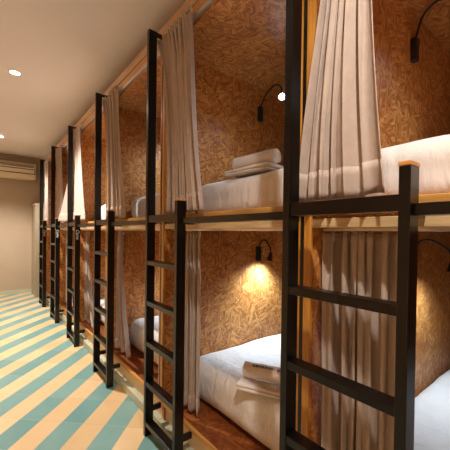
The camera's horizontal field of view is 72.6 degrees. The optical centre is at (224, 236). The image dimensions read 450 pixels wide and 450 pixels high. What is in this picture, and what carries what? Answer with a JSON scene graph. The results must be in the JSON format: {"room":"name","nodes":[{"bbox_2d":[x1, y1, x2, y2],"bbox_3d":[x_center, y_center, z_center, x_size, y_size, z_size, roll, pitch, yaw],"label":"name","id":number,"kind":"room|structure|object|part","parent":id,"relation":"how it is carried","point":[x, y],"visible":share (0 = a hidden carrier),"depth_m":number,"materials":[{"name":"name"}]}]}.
{"room":"dormitory","nodes":[
{"label":"dormitory","id":0,"kind":"room"},
{"bbox_2d":[0,153,45,290],"bbox_3d":[-3.587,-0.225,6.152,4.150,2.620,0.100,0,1,-39],"label":"wall","id":1,"kind":"structure","parent":0,"point":[17,196],"depth_m":5.81,"materials":[{"name":"paint"}]},
{"bbox_2d":[0,289,31,294],"bbox_3d":[-4.440,1.045,5.427,1.720,0.075,0.015,0,1,-39],"label":"baseboard","id":2,"kind":"structure","parent":1,"relation":"attached to","point":[9,292],"depth_m":5.80,"materials":[{"name":"wood"}]},
{"bbox_2d":[0,160,35,180],"bbox_3d":[-4.019,-1.229,5.589,0.965,0.290,0.208,0,1,-39],"label":"air conditioner","id":3,"kind":"object","parent":1,"relation":"attached to","point":[8,169],"visible":1,"depth_m":5.63,"materials":[{"name":"beige plastic"}]},
{"bbox_2d":[0,161,33,167],"bbox_3d":[-3.964,-1.329,5.520,0.905,0.063,0.023,0,1,-39],"label":"grille","id":4,"kind":"object","parent":3,"relation":"attached to","point":[11,164],"depth_m":5.61,"materials":[{"name":"grey"}]},
{"bbox_2d":[31,205,46,296],"bbox_3d":[-3.265,0.256,6.003,0.830,1.670,0.550,0,1,-39],"label":"wall","id":5,"kind":"structure","parent":0,"point":[35,209],"depth_m":5.56,"materials":[{"name":"paint"}]},
{"bbox_2d":[0,293,164,449],"bbox_3d":[-0.397,1.221,2.139,4.150,0.100,10.400,0,1,-39],"label":"floor","id":6,"kind":"structure","parent":0,"point":[52,397],"depth_m":2.24,"materials":[{"name":"tile"}]},
{"bbox_2d":[39,160,50,306],"bbox_3d":[-2.713,-0.076,4.704,0.105,2.378,1.048,0,1,-39],"label":"ladder","id":7,"kind":"object","parent":6,"relation":"on","point":[43,226],"visible":0.98,"depth_m":5.06,"materials":[{"name":"black metal"}]},
{"bbox_3d":[-3.052,-0.085,5.087,0.051,2.378,0.026,0,1,-39],"label":"tall rail","id":8,"kind":"part","parent":7,"relation":"part of","materials":[{"name":"black metal"}]},
{"bbox_3d":[-2.842,0.430,4.821,0.051,1.360,0.026,0,1,-39],"label":"short rail","id":9,"kind":"part","parent":7,"relation":"part of","materials":[{"name":"black metal"}]},
{"bbox_2d":[46,143,59,310],"bbox_3d":[-1.867,-0.109,5.368,2.075,2.450,1.048,0,1,-39],"label":"bunk bed","id":10,"kind":"object","parent":6,"relation":"on","point":[58,145],"visible":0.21,"depth_m":5.14,"materials":[{"name":"brown wood"}]},
{"bbox_2d":[44,159,48,223],"bbox_3d":[-2.897,-0.724,4.979,0.044,1.050,0.426,0,1,-39],"label":"curtain","id":11,"kind":"object","parent":10,"relation":"hanging from","point":[46,163],"visible":0.94,"depth_m":4.91,"materials":[{"name":"fabric"}]},
{"bbox_3d":[-2.173,-0.112,5.775,2.048,2.440,0.030,0,1,-39],"label":"partition panel","id":12,"kind":"part","parent":10,"relation":"part of","materials":[{"name":"brown wood"}]},
{"bbox_2d":[50,146,73,322],"bbox_3d":[-2.061,-0.059,3.884,0.105,2.378,1.048,0,1,-39],"label":"ladder","id":13,"kind":"object","parent":6,"relation":"on","point":[55,224],"visible":0.98,"depth_m":4.24,"materials":[{"name":"black metal"}]},
{"bbox_3d":[-2.399,-0.067,4.267,0.051,2.378,0.026,0,1,-39],"label":"tall rail","id":14,"kind":"part","parent":13,"relation":"part of","materials":[{"name":"black metal"}]},
{"bbox_3d":[-2.189,0.447,4.001,0.051,1.360,0.026,0,1,-39],"label":"short rail","id":15,"kind":"part","parent":13,"relation":"part of","materials":[{"name":"black metal"}]},
{"bbox_2d":[59,122,77,331],"bbox_3d":[-1.214,-0.091,4.548,2.075,2.450,1.048,0,1,-39],"label":"bunk bed","id":16,"kind":"object","parent":6,"relation":"on","point":[62,315],"visible":0.16,"depth_m":4.32,"materials":[{"name":"brown wood"}]},
{"bbox_2d":[56,144,64,222],"bbox_3d":[-2.228,-0.706,4.134,0.041,1.049,0.505,0,1,-39],"label":"curtain","id":17,"kind":"object","parent":16,"relation":"hanging from","point":[60,198],"visible":0.75,"depth_m":4.12,"materials":[{"name":"fabric"}]},
{"bbox_3d":[-1.521,-0.095,4.955,2.048,2.440,0.030,0,1,-39],"label":"partition panel","id":18,"kind":"part","parent":16,"relation":"part of","materials":[{"name":"brown wood"}]},
{"bbox_2d":[65,231,72,306],"bbox_3d":[-2.140,0.427,4.214,0.062,1.022,0.332,0,1,-39],"label":"curtain","id":19,"kind":"object","parent":16,"relation":"hanging from","point":[66,231],"visible":0.36,"depth_m":4.27,"materials":[{"name":"fabric"}]},
{"bbox_2d":[66,125,101,346],"bbox_3d":[-1.408,-0.041,3.064,0.105,2.378,1.048,0,1,-39],"label":"ladder","id":20,"kind":"object","parent":6,"relation":"on","point":[75,313],"visible":0.98,"depth_m":3.41,"materials":[{"name":"black metal"}]},
{"bbox_3d":[-1.746,-0.050,3.447,0.051,2.378,0.026,0,1,-39],"label":"tall rail","id":21,"kind":"part","parent":20,"relation":"part of","materials":[{"name":"black metal"}]},
{"bbox_3d":[-1.537,0.465,3.181,0.051,1.360,0.026,0,1,-39],"label":"short rail","id":22,"kind":"part","parent":20,"relation":"part of","materials":[{"name":"black metal"}]},
{"bbox_2d":[78,89,107,364],"bbox_3d":[-0.562,-0.074,3.728,2.075,2.450,1.048,0,1,-39],"label":"bunk bed","id":23,"kind":"object","parent":6,"relation":"on","point":[87,122],"visible":0.16,"depth_m":3.52,"materials":[{"name":"brown wood"}]},
{"bbox_2d":[58,124,85,221],"bbox_3d":[-1.649,-0.691,3.384,0.707,1.047,0.108,1,1,41],"label":"curtain","id":24,"kind":"object","parent":23,"relation":"hanging from","point":[78,194],"visible":0.77,"depth_m":3.40,"materials":[{"name":"fabric"}]},
{"bbox_2d":[84,231,92,327],"bbox_3d":[-1.478,0.447,3.365,0.065,1.027,0.388,0,1,-38],"label":"curtain","id":25,"kind":"object","parent":23,"relation":"hanging from","point":[88,299],"visible":0.93,"depth_m":3.41,"materials":[{"name":"fabric"}]},
{"bbox_3d":[-1.339,-1.210,3.085,0.020,0.044,1.048,0,1,-39],"label":"head rail","id":26,"kind":"part","parent":23,"relation":"part of","materials":[{"name":"brown wood"}]},
{"bbox_3d":[-0.868,-0.077,4.135,2.048,2.440,0.030,0,1,-39],"label":"partition panel","id":27,"kind":"part","parent":23,"relation":"part of","materials":[{"name":"brown wood"}]},
{"bbox_3d":[-0.533,-1.158,3.710,2.020,0.020,1.018,0,1,-39],"label":"roof panel","id":28,"kind":"part","parent":23,"relation":"part of","materials":[{"name":"brown wood"}]},
{"bbox_2d":[100,299,104,323],"bbox_3d":[-0.534,0.851,3.795,1.834,0.259,0.943,0,1,-39],"label":"mattress","id":29,"kind":"object","parent":23,"relation":"on","point":[102,301],"visible":0.02,"depth_m":3.38,"materials":[{"name":"white fabric"}]},
{"bbox_2d":[101,204,105,219],"bbox_3d":[-0.522,-0.250,3.787,1.831,0.232,0.940,0,1,-39],"label":"mattress","id":30,"kind":"object","parent":23,"relation":"on","point":[103,207],"visible":0.02,"depth_m":3.33,"materials":[{"name":"white fabric"}]},
{"bbox_2d":[93,92,155,387],"bbox_3d":[-0.755,-0.024,2.244,0.105,2.378,1.048,0,1,-39],"label":"ladder","id":31,"kind":"object","parent":6,"relation":"on","point":[108,342],"visible":0.96,"depth_m":2.56,"materials":[{"name":"black metal"}]},
{"bbox_3d":[-1.094,-0.032,2.627,0.051,2.378,0.026,0,1,-39],"label":"tall rail","id":32,"kind":"part","parent":31,"relation":"part of","materials":[{"name":"black metal"}]},
{"bbox_3d":[-0.884,0.482,2.361,0.051,1.360,0.026,0,1,-39],"label":"short rail","id":33,"kind":"part","parent":31,"relation":"part of","materials":[{"name":"black metal"}]},
{"bbox_2d":[104,26,163,423],"bbox_3d":[0.091,-0.056,2.909,2.075,2.450,1.048,0,1,-39],"label":"bunk bed","id":34,"kind":"object","parent":6,"relation":"on","point":[132,82],"visible":0.22,"depth_m":2.73,"materials":[{"name":"brown wood"}]},
{"bbox_2d":[102,86,125,218],"bbox_3d":[-0.915,-0.669,2.488,0.046,1.054,0.525,0,1,-39],"label":"curtain","id":35,"kind":"object","parent":34,"relation":"hanging from","point":[115,190],"visible":0.9,"depth_m":2.43,"materials":[{"name":"fabric"}]},
{"bbox_2d":[115,231,130,358],"bbox_3d":[-0.855,0.462,2.575,0.055,1.023,0.307,0,1,-37],"label":"curtain","id":36,"kind":"object","parent":34,"relation":"hanging from","point":[122,342],"visible":0.99,"depth_m":2.61,"materials":[{"name":"fabric"}]},
{"bbox_3d":[-0.216,-0.060,3.315,2.048,2.440,0.030,0,1,-39],"label":"partition panel","id":37,"kind":"part","parent":34,"relation":"part of","materials":[{"name":"brown wood"}]},
{"bbox_3d":[0.120,-1.141,2.890,2.020,0.020,1.018,0,1,-39],"label":"roof panel","id":38,"kind":"part","parent":34,"relation":"part of","materials":[{"name":"brown wood"}]},
{"bbox_3d":[-0.686,-1.192,2.265,0.020,0.044,1.048,0,1,-39],"label":"head rail","id":39,"kind":"part","parent":34,"relation":"part of","materials":[{"name":"brown wood"}]},
{"bbox_2d":[130,315,158,363],"bbox_3d":[0.119,0.869,2.975,1.841,0.259,0.939,0,1,-39],"label":"mattress","id":40,"kind":"object","parent":34,"relation":"on","point":[137,327],"visible":0.03,"depth_m":2.60,"materials":[{"name":"white fabric"}]},
{"bbox_2d":[131,193,159,217],"bbox_3d":[0.134,-0.234,2.965,1.832,0.234,0.941,0,1,-39],"label":"mattress","id":41,"kind":"object","parent":34,"relation":"on","point":[139,204],"visible":0.06,"depth_m":2.54,"materials":[{"name":"white fabric"}]},
{"bbox_2d":[143,29,282,449],"bbox_3d":[-0.103,-0.006,1.424,0.105,2.378,1.048,0,1,-39],"label":"ladder","id":42,"kind":"object","parent":6,"relation":"on","point":[175,402],"visible":0.91,"depth_m":1.68,"materials":[{"name":"black metal"}]},
{"bbox_3d":[-0.441,-0.015,1.808,0.051,2.378,0.026,0,1,-39],"label":"tall rail","id":43,"kind":"part","parent":42,"relation":"part of","materials":[{"name":"black metal"}]},
{"bbox_3d":[-0.232,0.500,1.542,0.051,1.360,0.026,0,1,-39],"label":"short rail","id":44,"kind":"part","parent":42,"relation":"part of","materials":[{"name":"black metal"}]},
{"bbox_2d":[158,0,307,449],"bbox_3d":[0.744,-0.039,2.089,2.075,2.450,1.048,0,1,-39],"label":"bunk bed","id":45,"kind":"object","parent":6,"relation":"on","point":[239,45],"visible":0.38,"depth_m":2.02,"materials":[{"name":"brown wood"}]},
{"bbox_2d":[157,5,203,212],"bbox_3d":[-0.258,-0.653,1.665,0.046,1.050,0.525,0,1,-39],"label":"curtain","id":46,"kind":"object","parent":45,"relation":"hanging from","point":[176,49],"visible":0.94,"depth_m":1.61,"materials":[{"name":"fabric"}]},
{"bbox_3d":[-0.034,-1.175,1.445,0.020,0.044,1.048,0,1,-39],"label":"head rail","id":47,"kind":"part","parent":45,"relation":"part of","materials":[{"name":"brown wood"}]},
{"bbox_2d":[184,231,200,416],"bbox_3d":[-0.205,0.481,1.787,0.067,1.026,0.251,0,1,-40],"label":"curtain","id":48,"kind":"object","parent":45,"relation":"hanging from","point":[192,252],"visible":0.68,"depth_m":1.74,"materials":[{"name":"fabric"}]},
{"bbox_3d":[0.437,-0.042,2.495,2.048,2.440,0.030,0,1,-39],"label":"partition panel","id":49,"kind":"part","parent":45,"relation":"part of","materials":[{"name":"brown wood"}]},
{"bbox_3d":[0.772,-1.123,2.070,2.020,0.020,1.018,0,1,-39],"label":"roof panel","id":50,"kind":"part","parent":45,"relation":"part of","materials":[{"name":"brown wood"}]},
{"bbox_2d":[197,169,282,212],"bbox_3d":[0.788,-0.216,2.143,1.836,0.234,0.944,0,1,-39],"label":"mattress","id":51,"kind":"object","parent":45,"relation":"on","point":[265,189],"visible":0.13,"depth_m":1.55,"materials":[{"name":"white fabric"}]},
{"bbox_2d":[224,162,283,177],"bbox_3d":[0.180,-0.349,1.648,0.228,0.038,0.320,0,1,-42],"label":"folded towel","id":52,"kind":"object","parent":51,"relation":"on","point":[263,167],"visible":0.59,"depth_m":1.55,"materials":[{"name":"white fabric"}]},
{"bbox_2d":[232,148,280,168],"bbox_3d":[0.161,-0.406,1.633,0.076,0.073,0.285,0,1,-43],"label":"rolled towel","id":53,"kind":"object","parent":52,"relation":"on","point":[273,155],"visible":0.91,"depth_m":1.57,"materials":[{"name":"white fabric"}]},
{"bbox_2d":[200,334,280,449],"bbox_3d":[0.773,0.886,2.157,1.841,0.260,0.939,0,1,-39],"label":"mattress","id":54,"kind":"object","parent":45,"relation":"on","point":[220,371],"visible":0.23,"depth_m":1.70,"materials":[{"name":"white fabric"}]},
{"bbox_2d":[236,376,279,398],"bbox_3d":[0.242,0.745,1.557,0.323,0.034,0.228,1,1,24],"label":"folded towel","id":55,"kind":"object","parent":54,"relation":"on","point":[246,384],"visible":0.28,"depth_m":1.50,"materials":[{"name":"white fabric"}]},
{"bbox_2d":[242,361,279,383],"bbox_3d":[0.233,0.686,1.532,0.285,0.073,0.076,1,1,24],"label":"rolled towel","id":56,"kind":"object","parent":55,"relation":"on","point":[268,373],"visible":0.64,"depth_m":1.52,"materials":[{"name":"white fabric"}]},
{"bbox_2d":[256,239,272,260],"bbox_3d":[0.293,0.101,2.285,0.134,0.165,0.045,1,1,35],"label":"reading lamp","id":57,"kind":"object","parent":45,"relation":"attached to","point":[258,248],"visible":1,"depth_m":2.29,"materials":[{"name":"black plastic"}]},
{"bbox_2d":[258,84,284,121],"bbox_3d":[0.338,-0.984,2.200,0.063,0.238,0.280,0,1,-29],"label":"reading lamp","id":58,"kind":"object","parent":45,"relation":"attached to","point":[281,95],"visible":0.98,"depth_m":2.28,"materials":[{"name":"black plastic"}]},
{"bbox_2d":[279,0,449,449],"bbox_3d":[0.550,0.011,0.604,0.105,2.378,1.048,0,1,-39],"label":"ladder","id":59,"kind":"object","parent":6,"relation":"on","point":[401,407],"visible":1,"depth_m":0.84,"materials":[{"name":"black metal"}]},
{"bbox_3d":[0.211,0.003,0.988,0.051,2.378,0.026,0,1,-39],"label":"tall rail","id":60,"kind":"part","parent":59,"relation":"part of","materials":[{"name":"black metal"}]},
{"bbox_3d":[0.421,0.517,0.722,0.051,1.360,0.026,0,1,-39],"label":"short rail","id":61,"kind":"part","parent":59,"relation":"part of","materials":[{"name":"black metal"}]},
{"bbox_2d":[301,0,449,445],"bbox_3d":[1.405,-0.021,1.257,2.075,2.450,1.078,0,1,-39],"label":"bunk bed","id":62,"kind":"object","parent":6,"relation":"on","point":[413,99],"visible":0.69,"depth_m":1.45,"materials":[{"name":"brown wood"}]},
{"bbox_2d":[299,0,384,201],"bbox_3d":[0.345,-0.636,0.903,0.046,1.051,0.280,0,1,-39],"label":"curtain","id":63,"kind":"object","parent":62,"relation":"hanging from","point":[341,156],"visible":0.97,"depth_m":0.90,"materials":[{"name":"fabric"}]},
{"bbox_2d":[321,232,397,449],"bbox_3d":[0.445,0.496,0.956,0.084,1.022,0.291,0,1,-39],"label":"curtain","id":64,"kind":"object","parent":62,"relation":"hanging from","point":[358,345],"visible":0.75,"depth_m":0.97,"materials":[{"name":"fabric"}]},
{"bbox_2d":[365,134,449,196],"bbox_3d":[1.441,-0.199,1.328,1.834,0.234,0.942,0,1,-39],"label":"mattress","id":65,"kind":"object","parent":62,"relation":"on","point":[433,153],"visible":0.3,"depth_m":0.93,"materials":[{"name":"white fabric"}]},
{"bbox_2d":[410,0,439,62],"bbox_3d":[1.008,-0.970,1.391,0.049,0.245,0.284,0,1,-42],"label":"reading lamp","id":66,"kind":"object","parent":62,"relation":"attached to","point":[415,41],"visible":1,"depth_m":1.47,"materials":[{"name":"black plastic"}]},
{"bbox_3d":[1.425,-1.106,1.250,2.020,0.020,1.018,0,1,-39],"label":"roof panel","id":67,"kind":"part","parent":62,"relation":"part of","materials":[{"name":"brown wood"}]},
{"bbox_2d":[414,370,449,449],"bbox_3d":[1.424,0.903,1.341,1.837,0.260,0.948,0,1,-39],"label":"mattress","id":68,"kind":"object","parent":62,"relation":"on","point":[432,405],"visible":0.6,"depth_m":1.32,"materials":[{"name":"white fabric"}]},
{"bbox_2d":[418,239,449,271],"bbox_3d":[0.993,0.106,1.471,0.222,0.192,0.049,1,1,13],"label":"reading lamp","id":69,"kind":"object","parent":62,"relation":"attached to","point":[422,240],"visible":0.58,"depth_m":1.45,"materials":[{"name":"black plastic"}]},
{"bbox_2d":[0,0,185,159],"bbox_3d":[-0.362,-1.498,2.108,4.150,0.100,10.400,0,1,-39],"label":"ceiling","id":70,"kind":"structure","parent":0,"point":[65,52],"depth_m":2.47,"materials":[{"name":"paint"}]},
{"bbox_2d":[8,69,21,75],"bbox_3d":[-1.886,-1.472,2.749,0.104,0.006,0.104,0,1,-39],"label":"recessed light","id":71,"kind":"object","parent":70,"relation":"in","point":[11,71],"visible":1,"depth_m":2.75,"materials":[{"name":"beige"}]}
]}

